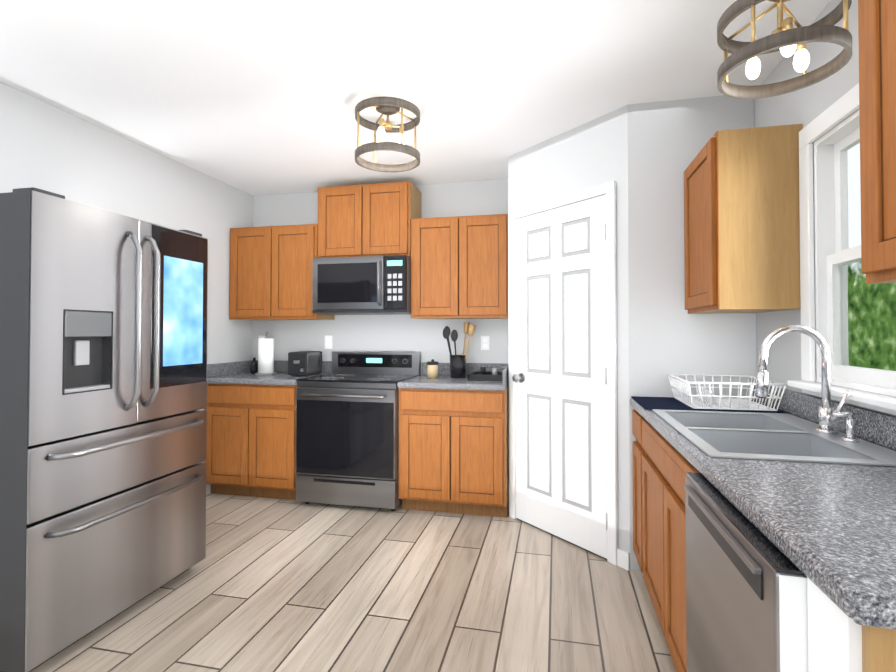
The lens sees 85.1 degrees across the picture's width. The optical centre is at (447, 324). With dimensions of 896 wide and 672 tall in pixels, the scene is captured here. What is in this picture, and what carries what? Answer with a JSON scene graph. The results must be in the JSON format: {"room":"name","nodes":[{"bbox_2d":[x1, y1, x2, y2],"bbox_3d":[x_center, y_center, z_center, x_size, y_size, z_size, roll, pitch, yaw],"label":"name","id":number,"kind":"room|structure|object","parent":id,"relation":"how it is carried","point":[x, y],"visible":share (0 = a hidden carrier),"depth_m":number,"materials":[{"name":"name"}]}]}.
{"room":"kitchen","nodes":[
{"label":"kitchen","id":0,"kind":"room"},
{"bbox_2d":[0,82,252,494],"bbox_3d":[-2.554,0.033,0.976,0.100,2.490,7.180,0,-1,12],"label":"wall","id":1,"kind":"structure","parent":0,"point":[54,149],"depth_m":3.11,"materials":[{"name":"grey paint"}]},
{"bbox_2d":[31,493,675,671],"bbox_3d":[-0.723,1.301,0.551,3.850,0.060,7.180,0,-1,12],"label":"floor","id":2,"kind":"structure","parent":0,"point":[273,585],"depth_m":2.27,"materials":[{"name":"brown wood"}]},
{"bbox_2d":[0,187,207,671],"bbox_3d":[-1.741,0.402,2.258,0.852,1.792,0.912,0,-1,12],"label":"refrigerator","id":3,"kind":"object","parent":2,"relation":"on","point":[103,374],"visible":1,"depth_m":1.98,"materials":[{"name":"grey metal"}]},
{"bbox_2d":[204,383,298,499],"bbox_3d":[-1.427,0.886,3.961,0.795,0.874,0.632,0,-1,12],"label":"base cabinet","id":4,"kind":"object","parent":2,"relation":"on","point":[251,442],"visible":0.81,"depth_m":3.66,"materials":[{"name":"brown wood"}]},
{"bbox_2d":[207,360,331,384],"bbox_3d":[-1.430,0.379,3.959,0.794,0.140,0.652,0,-1,12],"label":"countertop","id":5,"kind":"structure","parent":4,"relation":"on","point":[238,372],"depth_m":3.88,"materials":[{"name":"grey stone"}]},
{"bbox_2d":[251,354,257,373],"bbox_3d":[-1.632,0.330,4.116,0.059,0.162,0.056,0,-1,12],"label":"soap bottle","id":6,"kind":"object","parent":5,"relation":"on","point":[254,365],"visible":0.92,"depth_m":4.09,"materials":[{"name":"black plastic"}]},
{"bbox_2d":[255,331,276,374],"bbox_3d":[-1.499,0.230,4.027,0.170,0.359,0.170,0,-1,12],"label":"paper towel holder","id":7,"kind":"object","parent":5,"relation":"on","point":[265,356],"visible":1,"depth_m":3.97,"materials":[{"name":"white paper"}]},
{"bbox_2d":[288,351,321,375],"bbox_3d":[-1.162,0.312,3.975,0.164,0.192,0.283,0,-1,12],"label":"toaster","id":8,"kind":"object","parent":5,"relation":"on","point":[305,363],"visible":1,"depth_m":3.86,"materials":[{"name":"black metal"}]},
{"bbox_2d":[296,351,420,510],"bbox_3d":[-0.671,0.768,3.745,0.765,1.105,0.713,0,-1,12],"label":"range","id":9,"kind":"object","parent":2,"relation":"on","point":[347,430],"visible":0.98,"depth_m":3.46,"materials":[{"name":"grey metal"}]},
{"bbox_2d":[398,388,508,516],"bbox_3d":[0.084,0.881,3.627,0.750,0.874,0.632,0,-1,12],"label":"base cabinet","id":10,"kind":"object","parent":2,"relation":"on","point":[453,451],"visible":0.98,"depth_m":3.33,"materials":[{"name":"brown wood"}]},
{"bbox_2d":[397,362,507,390],"bbox_3d":[0.082,0.374,3.625,0.749,0.140,0.652,0,-1,12],"label":"countertop","id":11,"kind":"structure","parent":10,"relation":"on","point":[443,380],"depth_m":3.39,"materials":[{"name":"grey stone"}]},
{"bbox_2d":[427,359,437,377],"bbox_3d":[-0.118,0.334,3.740,0.090,0.142,0.090,0,-1,12],"label":"jar candle","id":12,"kind":"object","parent":11,"relation":"on","point":[432,368],"visible":1,"depth_m":3.71,"materials":[{"name":"beige wax"}]},
{"bbox_2d":[443,322,475,377],"bbox_3d":[0.088,0.191,3.742,0.264,0.428,0.185,0,-1,12],"label":"utensil crock","id":13,"kind":"object","parent":11,"relation":"on","point":[457,366],"visible":1,"depth_m":3.69,"materials":[{"name":"black ceramic"}]},
{"bbox_2d":[468,366,501,380],"bbox_3d":[0.306,0.361,3.667,0.260,0.085,0.320,0,-1,12],"label":"tray","id":14,"kind":"object","parent":11,"relation":"on","point":[485,375],"visible":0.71,"depth_m":3.53,"materials":[{"name":"black plastic"}]},
{"bbox_2d":[631,405,669,612],"bbox_3d":[1.235,0.861,2.366,0.601,0.875,0.334,0,-1,12],"label":"base cabinet","id":15,"kind":"object","parent":2,"relation":"on","point":[651,486],"depth_m":2.11,"materials":[{"name":"brown wood"}]},
{"bbox_2d":[670,457,895,671],"bbox_3d":[0.923,0.842,1.050,0.642,0.872,0.664,0,-1,12],"label":"base cabinet","id":16,"kind":"object","parent":2,"relation":"on","point":[764,542],"depth_m":0.96,"materials":[{"name":"brown wood"}]},
{"bbox_2d":[684,472,807,671],"bbox_3d":[0.882,0.842,1.018,0.604,0.872,0.584,0,-1,12],"label":"dishwasher","id":17,"kind":"object","parent":16,"relation":"in","point":[747,600],"depth_m":0.98,"materials":[{"name":"grey metal"}]},
{"bbox_2d":[630,398,895,628],"bbox_3d":[1.037,0.395,1.565,0.638,0.051,1.998,0,-1,12],"label":"countertop","id":18,"kind":"structure","parent":16,"relation":"on","point":[837,523],"depth_m":0.93,"materials":[{"name":"grey stone"}]},
{"bbox_2d":[631,396,790,413],"bbox_3d":[1.209,0.379,2.329,0.578,0.005,0.429,0,-1,12],"label":"drying mat","id":19,"kind":"object","parent":18,"relation":"on","point":[661,403],"visible":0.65,"depth_m":2.27,"materials":[{"name":"blue fabric"}]},
{"bbox_2d":[668,374,786,410],"bbox_3d":[1.290,0.314,2.307,0.386,0.122,0.407,0,-1,12],"label":"wire dish rack","id":20,"kind":"object","parent":19,"relation":"on","point":[701,401],"visible":0.92,"depth_m":2.23,"materials":[{"name":"white metal"}]},
{"bbox_2d":[650,409,895,476],"bbox_3d":[1.077,0.462,1.702,0.535,0.191,0.830,0,-1,12],"label":"sink","id":21,"kind":"object","parent":18,"relation":"in","point":[760,436],"depth_m":1.69,"materials":[{"name":"grey metal"}]},
{"bbox_2d":[753,325,865,440],"bbox_3d":[1.183,0.182,1.620,0.253,0.366,0.182,0,-1,12],"label":"faucet","id":22,"kind":"object","parent":18,"relation":"on","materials":[{"name":"silver metal"}]},
{"bbox_2d":[252,179,507,374],"bbox_3d":[0.041,0.080,4.027,3.850,2.490,0.100,0,-1,12],"label":"wall","id":23,"kind":"structure","parent":0,"point":[407,332],"depth_m":4.07,"materials":[{"name":"grey paint"}]},
{"bbox_2d":[229,224,334,319],"bbox_3d":[-1.398,-0.423,4.124,0.790,0.760,0.341,0,-1,12],"label":"upper cabinet","id":24,"kind":"object","parent":23,"relation":"attached to","point":[270,272],"visible":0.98,"depth_m":3.96,"materials":[{"name":"brown wood"}]},
{"bbox_2d":[325,336,331,348],"bbox_3d":[-1.030,0.150,4.206,0.072,0.115,0.008,0,-1,12],"label":"electrical outlet","id":25,"kind":"object","parent":23,"relation":"attached to","point":[328,342],"visible":1,"depth_m":4.20,"materials":[{"name":"white paint"}]},
{"bbox_2d":[317,181,421,257],"bbox_3d":[-0.632,-0.809,3.960,0.770,0.575,0.341,0,-1,12],"label":"upper cabinet","id":26,"kind":"object","parent":23,"relation":"attached to","point":[361,220],"visible":0.98,"depth_m":3.79,"materials":[{"name":"brown wood"}]},
{"bbox_2d":[312,255,410,314],"bbox_3d":[-0.644,-0.303,3.888,0.759,0.428,0.471,0,-1,12],"label":"over-the-range microwave","id":27,"kind":"object","parent":26,"relation":"attached to","point":[372,285],"visible":0.98,"depth_m":3.70,"materials":[{"name":"grey metal"}]},
{"bbox_2d":[411,214,507,318],"bbox_3d":[0.115,-0.429,3.789,0.750,0.760,0.341,0,-1,12],"label":"upper cabinet","id":28,"kind":"object","parent":23,"relation":"attached to","point":[459,267],"visible":0.98,"depth_m":3.62,"materials":[{"name":"brown wood"}]},
{"bbox_2d":[481,336,489,349],"bbox_3d":[0.298,0.146,3.912,0.072,0.115,0.008,0,-1,12],"label":"electrical outlet","id":29,"kind":"object","parent":23,"relation":"attached to","point":[485,342],"visible":1,"depth_m":3.91,"materials":[{"name":"white paint"}]},
{"bbox_2d":[0,0,830,195],"bbox_3d":[-0.723,-1.244,0.590,3.850,0.050,7.180,0,-1,12],"label":"ceiling","id":30,"kind":"structure","parent":0,"point":[257,97],"depth_m":2.30,"materials":[{"name":"white paint"}]},
{"bbox_2d":[355,96,419,171],"bbox_3d":[-0.326,-1.036,2.640,0.350,0.310,0.350,0,-1,12],"label":"ceiling light","id":31,"kind":"object","parent":30,"relation":"hanging from","point":[386,106],"visible":1,"depth_m":2.59,"materials":[{"name":"gold metal"}]},
{"bbox_2d":[717,0,852,98],"bbox_3d":[1.020,-0.991,1.501,0.340,0.435,0.340,0,-1,12],"label":"light","id":32,"kind":"object","parent":30,"relation":"hanging from","point":[785,38],"visible":1,"depth_m":1.49,"materials":[{"name":"gold metal"}]},
{"bbox_2d":[508,95,756,570],"bbox_3d":[1.045,0.067,3.174,1.318,2.490,1.128,0,-1,12],"label":"wall","id":33,"kind":"structure","parent":0,"point":[642,155],"depth_m":2.60,"materials":[{"name":"grey paint"}]},
{"bbox_2d":[508,181,617,565],"bbox_3d":[0.670,0.263,3.012,0.642,2.092,0.594,0,-1,12],"label":"pantry door","id":34,"kind":"structure","parent":33,"relation":"in","point":[563,477],"depth_m":2.95,"materials":[{"name":"white paint"}]},
{"bbox_2d":[617,548,629,570],"bbox_3d":[0.941,1.258,2.619,0.012,0.090,0.071,1,-1,-35],"label":"baseboard","id":35,"kind":"structure","parent":33,"relation":"attached to","point":[623,558],"depth_m":2.61,"materials":[{"name":"white paint"}]},
{"bbox_2d":[754,0,895,415],"bbox_3d":[1.097,0.019,0.117,0.100,2.490,7.080,0,-1,12],"label":"wall","id":36,"kind":"structure","parent":0,"point":[806,106],"depth_m":2.06,"materials":[{"name":"grey paint"}]},
{"bbox_2d":[684,124,802,313],"bbox_3d":[1.345,-0.442,2.279,0.341,0.760,0.496,0,-1,12],"label":"upper cabinet","id":37,"kind":"object","parent":36,"relation":"attached to","point":[741,225],"visible":1,"depth_m":2.05,"materials":[{"name":"brown wood"}]},
{"bbox_2d":[753,398,895,448],"bbox_3d":[1.339,0.322,1.501,0.021,0.097,1.996,0,-1,12],"label":"backsplash","id":38,"kind":"structure","parent":36,"relation":"attached to","point":[878,426],"depth_m":1.54,"materials":[{"name":"grey stone"}]},
{"bbox_2d":[787,83,895,414],"bbox_3d":[1.381,-0.265,1.559,0.165,1.067,0.920,0,-1,12],"label":"double-hung window","id":39,"kind":"structure","parent":36,"relation":"in","point":[835,255],"depth_m":1.88,"materials":[{"name":"white paint"}]},
{"bbox_2d":[858,0,895,283],"bbox_3d":[1.006,-0.476,0.751,0.341,0.760,0.625,0,-1,12],"label":"upper cabinet","id":40,"kind":"object","parent":36,"relation":"attached to","point":[877,60],"visible":1,"depth_m":1.02,"materials":[{"name":"brown wood"}]},
{"label":"outside","id":41,"kind":"structure","parent":0,"visible":0},
{"bbox_2d":[847,143,895,370],"bbox_3d":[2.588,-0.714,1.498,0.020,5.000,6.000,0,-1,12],"label":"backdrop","id":42,"kind":"structure","parent":41,"point":[871,325],"depth_m":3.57,"materials":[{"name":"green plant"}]}
]}

